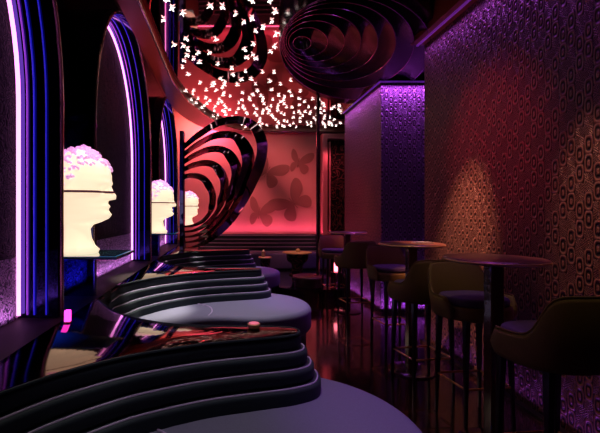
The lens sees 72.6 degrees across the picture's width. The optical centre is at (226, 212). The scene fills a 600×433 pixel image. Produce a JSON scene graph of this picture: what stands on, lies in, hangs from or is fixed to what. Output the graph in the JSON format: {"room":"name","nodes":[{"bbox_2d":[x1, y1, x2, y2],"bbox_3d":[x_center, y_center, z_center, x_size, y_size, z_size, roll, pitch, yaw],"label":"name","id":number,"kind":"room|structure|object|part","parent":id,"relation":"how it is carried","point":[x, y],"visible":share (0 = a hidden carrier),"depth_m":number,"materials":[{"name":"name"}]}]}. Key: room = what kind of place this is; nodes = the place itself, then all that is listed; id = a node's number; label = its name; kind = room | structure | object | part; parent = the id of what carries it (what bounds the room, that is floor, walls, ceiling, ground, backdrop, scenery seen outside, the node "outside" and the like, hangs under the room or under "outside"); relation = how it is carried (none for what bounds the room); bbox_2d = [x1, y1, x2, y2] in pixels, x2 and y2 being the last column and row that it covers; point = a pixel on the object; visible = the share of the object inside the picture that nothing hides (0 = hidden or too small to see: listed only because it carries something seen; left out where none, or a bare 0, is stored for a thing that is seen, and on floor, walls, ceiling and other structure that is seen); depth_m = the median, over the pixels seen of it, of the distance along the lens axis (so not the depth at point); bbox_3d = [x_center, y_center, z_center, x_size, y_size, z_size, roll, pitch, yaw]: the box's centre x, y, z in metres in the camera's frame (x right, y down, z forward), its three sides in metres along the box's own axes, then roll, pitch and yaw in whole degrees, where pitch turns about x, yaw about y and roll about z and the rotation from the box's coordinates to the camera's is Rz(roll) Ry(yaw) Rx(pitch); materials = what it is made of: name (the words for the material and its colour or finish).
{"room":"entertainment venue","nodes":[
{"label":"entertainment venue","id":0,"kind":"room"},
{"bbox_2d":[56,0,163,97],"bbox_3d":[-1.300,-0.550,3.900,0.100,3.700,11.000,0,0,0],"label":"wall","id":1,"kind":"structure","parent":0,"point":[69,11],"depth_m":3.34,"materials":[{"name":"black paint"}]},
{"bbox_2d":[0,0,64,326],"bbox_3d":[-1.111,-0.679,1.290,0.279,2.598,2.234,0,0,0],"label":"arched niche","id":2,"kind":"object","parent":1,"relation":"attached to","point":[32,104],"visible":1,"depth_m":2.35,"materials":[{"name":"blue paint"}]},
{"bbox_3d":[-1.242,-0.657,1.290,0.008,2.555,2.150,0,0,0],"label":"panel","id":3,"kind":"part","parent":2,"relation":"part of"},
{"bbox_3d":[-0.988,-0.676,1.290,0.025,2.592,2.225,0,0,0],"label":"bronze rod","id":4,"kind":"part","parent":2,"relation":"part of","materials":[{"name":"pink metal"}]},
{"bbox_2d":[0,240,185,360],"bbox_3d":[-1.097,0.960,3.800,0.305,0.680,10.800,0,0,0],"label":"trim","id":5,"kind":"structure","parent":1,"relation":"attached to","point":[14,335],"depth_m":2.52,"materials":[{"name":"black paint"}]},
{"bbox_2d":[64,250,133,259],"bbox_3d":[-0.959,0.278,2.700,0.558,0.020,0.480,0,0,0],"label":"glass shelf","id":6,"kind":"object","parent":1,"relation":"attached to","point":[102,254],"visible":0.57,"depth_m":2.54,"materials":[{"name":"teal"}]},
{"bbox_2d":[64,144,115,254],"bbox_3d":[-0.986,-0.097,2.700,0.404,0.731,0.386,0,0,33],"label":"bust","id":7,"kind":"object","parent":6,"relation":"on","point":[88,191],"visible":0.74,"depth_m":2.59,"materials":[{"name":"beige"}]},
{"bbox_2d":[63,9,151,295],"bbox_3d":[-1.111,-0.679,4.090,0.279,2.598,2.234,0,0,0],"label":"arched niche","id":8,"kind":"object","parent":1,"relation":"attached to","point":[107,110],"visible":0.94,"depth_m":4.29,"materials":[{"name":"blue paint"}]},
{"bbox_3d":[-1.242,-0.657,4.090,0.008,2.555,2.150,0,0,0],"label":"panel","id":9,"kind":"part","parent":8,"relation":"part of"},
{"bbox_3d":[-0.988,-0.676,4.090,0.025,2.592,2.225,0,0,0],"label":"bronze rod","id":10,"kind":"part","parent":8,"relation":"part of","materials":[{"name":"pink metal"}]},
{"bbox_2d":[114,0,175,110],"bbox_3d":[0.900,-2.375,3.900,4.400,0.050,11.000,0,0,0],"label":"cove","id":11,"kind":"object","parent":1,"relation":"attached to","point":[115,1],"depth_m":6.35,"materials":[{"name":"paint"}]},
{"bbox_2d":[149,96,177,255],"bbox_3d":[-1.111,-0.679,6.890,0.279,2.598,2.234,0,0,0],"label":"arched niche","id":12,"kind":"object","parent":1,"relation":"attached to","point":[162,118],"visible":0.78,"depth_m":7.56,"materials":[{"name":"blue paint"}]},
{"bbox_3d":[-1.242,-0.657,6.890,0.008,2.555,2.150,0,0,0],"label":"panel","id":13,"kind":"part","parent":12,"relation":"part of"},
{"bbox_3d":[-0.988,-0.676,6.890,0.025,2.592,2.225,0,0,0],"label":"bronze rod","id":14,"kind":"part","parent":12,"relation":"part of","materials":[{"name":"pink metal"}]},
{"bbox_2d":[152,232,179,234],"bbox_3d":[-0.959,0.278,5.490,0.558,0.020,0.480,0,0,0],"label":"glass shelf","id":15,"kind":"object","parent":1,"relation":"attached to","point":[167,233],"visible":0.57,"depth_m":5.25,"materials":[{"name":"teal"}]},
{"bbox_2d":[152,179,175,232],"bbox_3d":[-0.936,-0.097,5.490,0.404,0.731,0.386,0,0,33],"label":"bust","id":16,"kind":"object","parent":15,"relation":"on","point":[163,202],"visible":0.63,"depth_m":5.37,"materials":[{"name":"beige"}]},
{"bbox_2d":[117,0,344,132],"bbox_3d":[-0.366,-1.915,4.273,3.184,0.170,11.461,0,0,20],"label":"trim","id":17,"kind":"structure","parent":1,"relation":"attached to","point":[131,9],"depth_m":5.44,"materials":[{"name":"brown metal"}]},
{"bbox_3d":[-0.959,0.278,8.270,0.558,0.020,0.480,0,0,0],"label":"glass shelf","id":18,"kind":"object","parent":1,"relation":"attached to","visible":0},
{"bbox_2d":[185,190,198,224],"bbox_3d":[-0.782,-0.097,8.206,0.386,0.731,0.404,0,0,-29],"label":"bust","id":19,"kind":"object","parent":18,"relation":"on","point":[191,199],"visible":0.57,"depth_m":8.07,"materials":[{"name":"beige"}]},
{"bbox_2d":[174,111,344,268],"bbox_3d":[0.875,-0.550,9.300,4.250,3.700,0.100,0,0,0],"label":"wall","id":20,"kind":"structure","parent":0,"point":[280,145],"depth_m":9.25,"materials":[{"name":"paint"}]},
{"bbox_2d":[250,196,274,226],"bbox_3d":[0.853,-0.035,9.216,0.661,0.701,0.015,0,0,0],"label":"butterfly motif","id":21,"kind":"object","parent":20,"relation":"attached to","point":[266,219],"visible":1,"depth_m":9.22,"materials":[{"name":"red paint"}]},
{"bbox_2d":[260,158,289,187],"bbox_3d":[1.007,-1.004,9.215,0.882,0.867,0.015,0,0,0],"label":"butterfly motif","id":22,"kind":"object","parent":20,"relation":"attached to","point":[280,170],"visible":0.7,"depth_m":9.21,"materials":[{"name":"red paint"}]},
{"bbox_2d":[268,178,311,220],"bbox_3d":[1.448,-0.309,9.212,1.008,1.004,0.016,0,0,0],"label":"butterfly motif","id":23,"kind":"object","parent":20,"relation":"attached to","point":[296,187],"visible":1,"depth_m":9.21,"materials":[{"name":"red paint"}]},
{"bbox_2d":[290,149,313,173],"bbox_3d":[1.732,-1.185,9.212,0.559,0.586,0.017,0,0,0],"label":"butterfly motif","id":24,"kind":"object","parent":20,"relation":"attached to","point":[309,157],"visible":1,"depth_m":9.21,"materials":[{"name":"red paint"}]},
{"bbox_2d":[321,134,344,269],"bbox_3d":[2.580,-0.250,9.150,0.840,3.100,0.200,0,0,0],"label":"trim","id":25,"kind":"structure","parent":20,"relation":"attached to","point":[325,145],"depth_m":9.05,"materials":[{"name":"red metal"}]},
{"bbox_2d":[142,0,434,128],"bbox_3d":[1.072,-1.930,3.740,3.855,0.060,10.680,0,0,0],"label":"ceiling","id":26,"kind":"structure","parent":0,"point":[201,25],"depth_m":5.05,"materials":[{"name":"red paint"}]},
{"bbox_2d":[279,0,432,103],"bbox_3d":[1.588,-1.798,4.775,1.686,0.202,3.650,0,0,24],"label":"decoration","id":27,"kind":"object","parent":26,"relation":"attached to","point":[335,50],"visible":0.98,"depth_m":4.08,"materials":[{"name":"brown metal"}]},
{"bbox_2d":[345,83,380,312],"bbox_3d":[2.425,-0.200,6.000,0.850,3.000,1.600,0,0,0],"label":"wall pillar","id":28,"kind":"structure","parent":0,"point":[363,119],"depth_m":5.86,"materials":[{"name":"purple paint"}]},
{"bbox_2d":[381,82,424,312],"bbox_3d":[2.425,-0.200,5.195,0.850,3.000,0.010,0,0,0],"label":"wall","id":29,"kind":"structure","parent":0,"point":[402,103],"depth_m":5.19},
{"bbox_2d":[343,81,379,113],"bbox_3d":[1.972,-1.692,5.980,0.015,0.015,1.640,0,0,0],"label":"trim","id":30,"kind":"structure","parent":29,"relation":"attached to","point":[379,81],"depth_m":5.80,"materials":[{"name":"purple"}]},
{"bbox_2d":[341,76,424,113],"bbox_3d":[2.480,-1.800,6.020,1.040,0.200,1.760,0,0,0],"label":"trim","id":31,"kind":"structure","parent":29,"relation":"attached to","point":[344,106],"depth_m":5.40,"materials":[{"name":"black paint"}]},
{"bbox_2d":[380,81,424,81],"bbox_3d":[2.385,-1.692,5.152,0.830,0.015,0.015,0,0,0],"label":"trim","id":32,"kind":"structure","parent":29,"relation":"attached to","point":[380,81],"depth_m":5.15,"materials":[{"name":"purple"}]},
{"bbox_2d":[303,269,543,432],"bbox_3d":[0.850,1.350,3.900,4.500,0.100,11.200,0,0,0],"label":"floor","id":33,"kind":"structure","parent":0,"point":[341,352],"depth_m":3.32,"materials":[{"name":"brown wood"}]},
{"bbox_2d":[109,259,310,345],"bbox_3d":[-0.055,0.960,4.187,1.823,0.681,2.334,0,0,0],"label":"sofa","id":34,"kind":"object","parent":33,"relation":"on","point":[159,291],"visible":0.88,"depth_m":3.90,"materials":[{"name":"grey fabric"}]},
{"bbox_3d":[-0.162,1.040,3.920,2.098,0.240,1.155,0,0,-21],"label":"seat","id":35,"kind":"part","parent":34,"relation":"part of","materials":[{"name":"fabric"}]},
{"bbox_2d":[0,296,421,432],"bbox_3d":[-0.055,0.960,1.837,1.823,0.681,2.334,0,0,0],"label":"sofa","id":36,"kind":"object","parent":33,"relation":"on","point":[105,370],"visible":1,"depth_m":1.80,"materials":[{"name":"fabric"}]},
{"bbox_2d":[63,310,71,322],"bbox_3d":[-0.900,0.584,2.260,0.036,0.070,0.036,0,0,0],"label":"votive candle","id":37,"kind":"object","parent":36,"relation":"on","point":[67,313],"visible":1,"depth_m":2.25,"materials":[{"name":"pink glass"}]},
{"bbox_2d":[248,321,259,329],"bbox_3d":[0.145,0.604,2.150,0.068,0.030,0.068,0,0,0],"label":"tealight","id":38,"kind":"object","parent":36,"relation":"on","point":[253,325],"visible":1,"depth_m":2.12,"materials":[{"name":"gold metal"}]},
{"bbox_3d":[-0.162,1.040,1.570,2.098,0.240,1.155,0,0,-21],"label":"seat","id":39,"kind":"part","parent":36,"relation":"part of","materials":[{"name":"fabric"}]},
{"bbox_2d":[159,245,279,293],"bbox_3d":[-0.055,0.960,6.537,1.823,0.681,2.334,0,0,0],"label":"sofa","id":40,"kind":"object","parent":33,"relation":"on","point":[196,257],"visible":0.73,"depth_m":6.46,"materials":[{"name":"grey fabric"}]},
{"bbox_2d":[179,116,267,250],"bbox_3d":[-0.051,-0.503,6.657,1.458,2.240,0.180,0,0,0],"label":"sculpture","id":41,"kind":"object","parent":40,"relation":"on","point":[244,179],"visible":1,"depth_m":6.64,"materials":[{"name":"black metal"}]},
{"bbox_3d":[-0.162,1.040,6.270,2.098,0.240,1.155,0,0,-21],"label":"seat","id":42,"kind":"part","parent":40,"relation":"part of","materials":[{"name":"fabric"}]},
{"bbox_2d":[198,234,325,273],"bbox_3d":[0.675,0.888,8.630,3.009,0.825,1.304,0,0,0],"label":"banquette","id":43,"kind":"object","parent":33,"relation":"on","point":[274,245],"visible":0.51,"depth_m":8.54,"materials":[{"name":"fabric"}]},
{"bbox_3d":[0.766,0.970,8.650,2.772,0.340,1.242,0,0,0],"label":"seat","id":44,"kind":"part","parent":43,"relation":"part of","materials":[{"name":"fabric"}]},
{"bbox_2d":[258,256,271,267],"bbox_3d":[0.680,1.040,7.120,0.240,0.520,0.240,0,0,0],"label":"side table","id":45,"kind":"object","parent":33,"relation":"on","point":[264,261],"visible":0.46,"depth_m":7.04,"materials":[{"name":"brown wood"}]},
{"bbox_2d":[276,269,342,299],"bbox_3d":[1.285,1.225,7.450,1.130,0.150,2.900,0,0,0],"label":"trim","id":46,"kind":"structure","parent":33,"relation":"on","point":[287,286],"depth_m":6.08,"materials":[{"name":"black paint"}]},
{"bbox_2d":[283,251,311,275],"bbox_3d":[1.300,0.935,7.400,0.540,0.430,0.540,0,0,0],"label":"pedestal table","id":47,"kind":"object","parent":46,"relation":"on","point":[297,259],"visible":0.87,"depth_m":7.29,"materials":[{"name":"black wood"}]},
{"bbox_2d":[293,273,324,288],"bbox_3d":[1.280,1.064,6.250,0.500,0.172,0.500,0,0,0],"label":"table","id":48,"kind":"object","parent":46,"relation":"on","point":[302,280],"visible":0.9,"depth_m":6.07,"materials":[{"name":"brown wood"}]},
{"bbox_2d":[314,95,321,275],"bbox_3d":[1.420,-0.460,6.250,0.120,2.876,0.120,0,0,0],"label":"pole","id":49,"kind":"object","parent":48,"relation":"on","point":[317,96],"visible":0.88,"depth_m":6.23,"materials":[{"name":"grey metal"}]},
{"bbox_2d":[330,271,341,286],"bbox_3d":[1.700,1.031,6.220,0.200,0.238,0.200,0,0,0],"label":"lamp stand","id":50,"kind":"object","parent":46,"relation":"on","point":[330,271],"visible":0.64,"depth_m":6.21,"materials":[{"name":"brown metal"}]},
{"bbox_2d":[318,235,343,305],"bbox_3d":[1.560,0.812,5.785,0.486,0.976,0.424,0,0,0],"label":"bar stool","id":51,"kind":"object","parent":33,"relation":"on","point":[329,246],"visible":0.64,"depth_m":5.88,"materials":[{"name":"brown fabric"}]},
{"bbox_3d":[1.415,0.970,5.886,0.039,0.660,0.037,0,0,0],"label":"leg","id":52,"kind":"part","parent":51,"relation":"part of","materials":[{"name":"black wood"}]},
{"bbox_3d":[1.415,0.970,5.634,0.039,0.660,0.037,0,0,0],"label":"leg","id":53,"kind":"part","parent":51,"relation":"part of","materials":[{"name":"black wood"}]},
{"bbox_3d":[1.560,0.487,5.827,0.477,0.315,0.330,0,0,0],"label":"backrest","id":54,"kind":"part","parent":51,"relation":"part of","materials":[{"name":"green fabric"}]},
{"bbox_2d":[322,248,343,252],"bbox_3d":[1.560,0.542,5.760,0.373,0.055,0.330,0,0,0],"label":"seat cushion","id":55,"kind":"object","parent":51,"relation":"on","point":[324,250],"depth_m":5.64,"materials":[{"name":"fabric"}]},
{"bbox_3d":[1.704,0.970,5.886,0.039,0.660,0.037,0,0,0],"label":"leg","id":56,"kind":"part","parent":51,"relation":"part of","materials":[{"name":"black wood"}]},
{"bbox_2d":[327,231,366,314],"bbox_3d":[1.590,0.774,5.300,0.509,1.052,0.509,0,0,0],"label":"bar table","id":57,"kind":"object","parent":33,"relation":"on","point":[342,310],"visible":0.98,"depth_m":5.26,"materials":[{"name":"brown wood"}]},
{"bbox_2d":[334,241,375,324],"bbox_3d":[1.543,0.812,4.796,0.486,0.976,0.424,0,0,-7],"label":"bar stool","id":58,"kind":"object","parent":33,"relation":"on","point":[353,256],"visible":0.73,"depth_m":4.65,"materials":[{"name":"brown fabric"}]},
{"bbox_3d":[1.381,0.970,4.928,0.039,0.660,0.037,0,0,-7],"label":"leg","id":59,"kind":"part","parent":58,"relation":"part of","materials":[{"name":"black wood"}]},
{"bbox_3d":[1.412,0.970,4.677,0.039,0.660,0.037,0,0,-7],"label":"leg","id":60,"kind":"part","parent":58,"relation":"part of","materials":[{"name":"black wood"}]},
{"bbox_3d":[1.548,0.487,4.754,0.477,0.315,0.330,0,0,-7],"label":"backrest","id":61,"kind":"part","parent":58,"relation":"part of","materials":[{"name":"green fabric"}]},
{"bbox_3d":[1.668,0.970,4.963,0.039,0.660,0.037,0,0,-7],"label":"leg","id":62,"kind":"part","parent":58,"relation":"part of","materials":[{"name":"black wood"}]},
{"bbox_2d":[366,244,417,351],"bbox_3d":[1.616,0.812,3.924,0.486,0.976,0.424,0,0,-9],"label":"bar stool","id":63,"kind":"object","parent":33,"relation":"on","point":[384,264],"visible":0.7,"depth_m":4.00,"materials":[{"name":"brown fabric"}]},
{"bbox_3d":[1.458,0.970,4.003,0.039,0.660,0.037,0,0,-9],"label":"leg","id":64,"kind":"part","parent":63,"relation":"part of","materials":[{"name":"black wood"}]},
{"bbox_3d":[1.610,0.487,3.966,0.477,0.315,0.330,0,0,-9],"label":"backrest","id":65,"kind":"part","parent":63,"relation":"part of","materials":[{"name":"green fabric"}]},
{"bbox_3d":[1.496,0.970,3.753,0.039,0.660,0.037,0,0,-9],"label":"leg","id":66,"kind":"part","parent":63,"relation":"part of","materials":[{"name":"black wood"}]},
{"bbox_2d":[373,264,404,272],"bbox_3d":[1.620,0.542,3.900,0.373,0.055,0.330,0,0,-9],"label":"seat cushion","id":67,"kind":"object","parent":63,"relation":"on","point":[381,268],"depth_m":3.78,"materials":[{"name":"fabric"}]},
{"bbox_3d":[1.744,0.970,4.047,0.039,0.660,0.037,0,0,-9],"label":"leg","id":68,"kind":"part","parent":63,"relation":"part of","materials":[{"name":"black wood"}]},
{"bbox_2d":[378,241,445,379],"bbox_3d":[1.520,0.774,3.300,0.509,1.052,0.509,0,0,0],"label":"bar table","id":69,"kind":"object","parent":33,"relation":"on","point":[401,368],"visible":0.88,"depth_m":3.26,"materials":[{"name":"brown wood"}]},
{"bbox_2d":[411,241,433,243],"bbox_3d":[1.600,0.242,3.280,0.140,0.011,0.100,0,0,0],"label":"menu card","id":70,"kind":"object","parent":69,"relation":"on","point":[416,242],"visible":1,"depth_m":3.23,"materials":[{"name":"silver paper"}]},
{"bbox_2d":[387,259,454,395],"bbox_3d":[1.464,0.812,2.976,0.486,0.976,0.424,0,0,-9],"label":"bar stool","id":71,"kind":"object","parent":33,"relation":"on","point":[413,290],"visible":0.56,"depth_m":2.86,"materials":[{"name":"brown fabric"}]},
{"bbox_3d":[1.298,0.970,3.103,0.039,0.660,0.037,0,0,-9],"label":"leg","id":72,"kind":"part","parent":71,"relation":"part of","materials":[{"name":"black wood"}]},
{"bbox_3d":[1.470,0.487,2.934,0.477,0.315,0.330,0,0,-9],"label":"backrest","id":73,"kind":"part","parent":71,"relation":"part of","materials":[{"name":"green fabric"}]},
{"bbox_3d":[1.336,0.970,2.853,0.039,0.660,0.037,0,0,-9],"label":"leg","id":74,"kind":"part","parent":71,"relation":"part of","materials":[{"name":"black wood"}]},
{"bbox_3d":[1.584,0.970,3.147,0.039,0.660,0.037,0,0,-9],"label":"leg","id":75,"kind":"part","parent":71,"relation":"part of","materials":[{"name":"black wood"}]},
{"bbox_3d":[1.622,0.970,2.897,0.039,0.660,0.037,0,0,-9],"label":"leg","id":76,"kind":"part","parent":71,"relation":"part of","materials":[{"name":"black wood"}]},
{"bbox_2d":[428,260,517,429],"bbox_3d":[1.547,0.812,2.544,0.486,0.976,0.424,0,0,-7],"label":"bar stool","id":77,"kind":"object","parent":33,"relation":"on","point":[456,290],"visible":0.77,"depth_m":2.53,"materials":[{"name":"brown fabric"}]},
{"bbox_3d":[1.391,0.970,2.628,0.039,0.660,0.037,0,0,-7],"label":"leg","id":78,"kind":"part","parent":77,"relation":"part of","materials":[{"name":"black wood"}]},
{"bbox_3d":[1.422,0.970,2.377,0.039,0.660,0.037,0,0,-7],"label":"leg","id":79,"kind":"part","parent":77,"relation":"part of","materials":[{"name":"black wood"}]},
{"bbox_3d":[1.542,0.487,2.586,0.477,0.315,0.330,0,0,-7],"label":"backrest","id":80,"kind":"part","parent":77,"relation":"part of","materials":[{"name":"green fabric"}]},
{"bbox_2d":[439,290,510,308],"bbox_3d":[1.550,0.542,2.520,0.373,0.055,0.330,0,0,-7],"label":"seat cushion","id":81,"kind":"object","parent":77,"relation":"on","point":[459,299],"depth_m":2.43,"materials":[{"name":"fabric"}]},
{"bbox_3d":[1.678,0.970,2.663,0.039,0.660,0.037,0,0,-7],"label":"leg","id":82,"kind":"part","parent":77,"relation":"part of","materials":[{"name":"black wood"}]},
{"bbox_3d":[1.709,0.970,2.412,0.039,0.660,0.037,0,0,-7],"label":"leg","id":83,"kind":"part","parent":77,"relation":"part of","materials":[{"name":"black wood"}]},
{"bbox_2d":[442,253,552,432],"bbox_3d":[1.480,0.774,2.220,0.509,1.052,0.509,0,0,0],"label":"bar table","id":84,"kind":"object","parent":33,"relation":"on","point":[494,264],"visible":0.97,"depth_m":2.18,"materials":[{"name":"orange metal"}]},
{"bbox_2d":[490,296,599,432],"bbox_3d":[1.452,0.812,1.756,0.486,0.976,0.424,0,0,-6],"label":"bar stool","id":85,"kind":"object","parent":33,"relation":"on","point":[564,339],"visible":1,"depth_m":1.61,"materials":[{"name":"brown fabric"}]},
{"bbox_3d":[1.294,0.970,1.891,0.039,0.660,0.037,0,0,-6],"label":"leg","id":86,"kind":"part","parent":85,"relation":"part of","materials":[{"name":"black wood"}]},
{"bbox_2d":[501,320,536,332],"bbox_3d":[1.450,0.542,1.780,0.373,0.055,0.330,0,0,-6],"label":"seat cushion","id":87,"kind":"object","parent":85,"relation":"on","point":[521,326],"depth_m":1.83,"materials":[{"name":"fabric"}]},
{"bbox_3d":[1.457,0.487,1.714,0.477,0.315,0.330,0,0,-6],"label":"backrest","id":88,"kind":"part","parent":85,"relation":"part of","materials":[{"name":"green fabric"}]},
{"bbox_3d":[1.319,0.970,1.640,0.039,0.660,0.037,0,0,-6],"label":"leg","id":89,"kind":"part","parent":85,"relation":"part of","materials":[{"name":"black wood"}]},
{"bbox_3d":[1.581,0.970,1.920,0.039,0.660,0.037,0,0,-6],"label":"leg","id":90,"kind":"part","parent":85,"relation":"part of","materials":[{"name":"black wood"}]},
{"bbox_2d":[425,0,599,432],"bbox_3d":[2.060,-0.200,1.225,0.120,3.000,5.650,0,0,0],"label":"wall","id":91,"kind":"structure","parent":0,"point":[512,87],"depth_m":2.72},
{"bbox_2d":[416,0,470,46],"bbox_3d":[1.925,-1.692,1.225,0.020,0.015,5.650,0,0,0],"label":"trim","id":92,"kind":"structure","parent":91,"relation":"attached to","point":[466,1],"depth_m":3.53,"materials":[{"name":"purple"}]},
{"bbox_2d":[411,0,476,44],"bbox_3d":[2.430,-1.800,1.225,1.140,0.200,5.650,0,0,0],"label":"trim","id":93,"kind":"structure","parent":91,"relation":"attached to","point":[442,9],"depth_m":3.53,"materials":[{"name":"brown metal"}]},
{"bbox_2d":[420,339,569,432],"bbox_3d":[1.978,1.290,1.225,0.045,0.020,5.650,0,0,0],"label":"baseboard","id":94,"kind":"structure","parent":91,"relation":"attached to","point":[520,404],"depth_m":2.72,"materials":[{"name":"black wood"}]}
]}

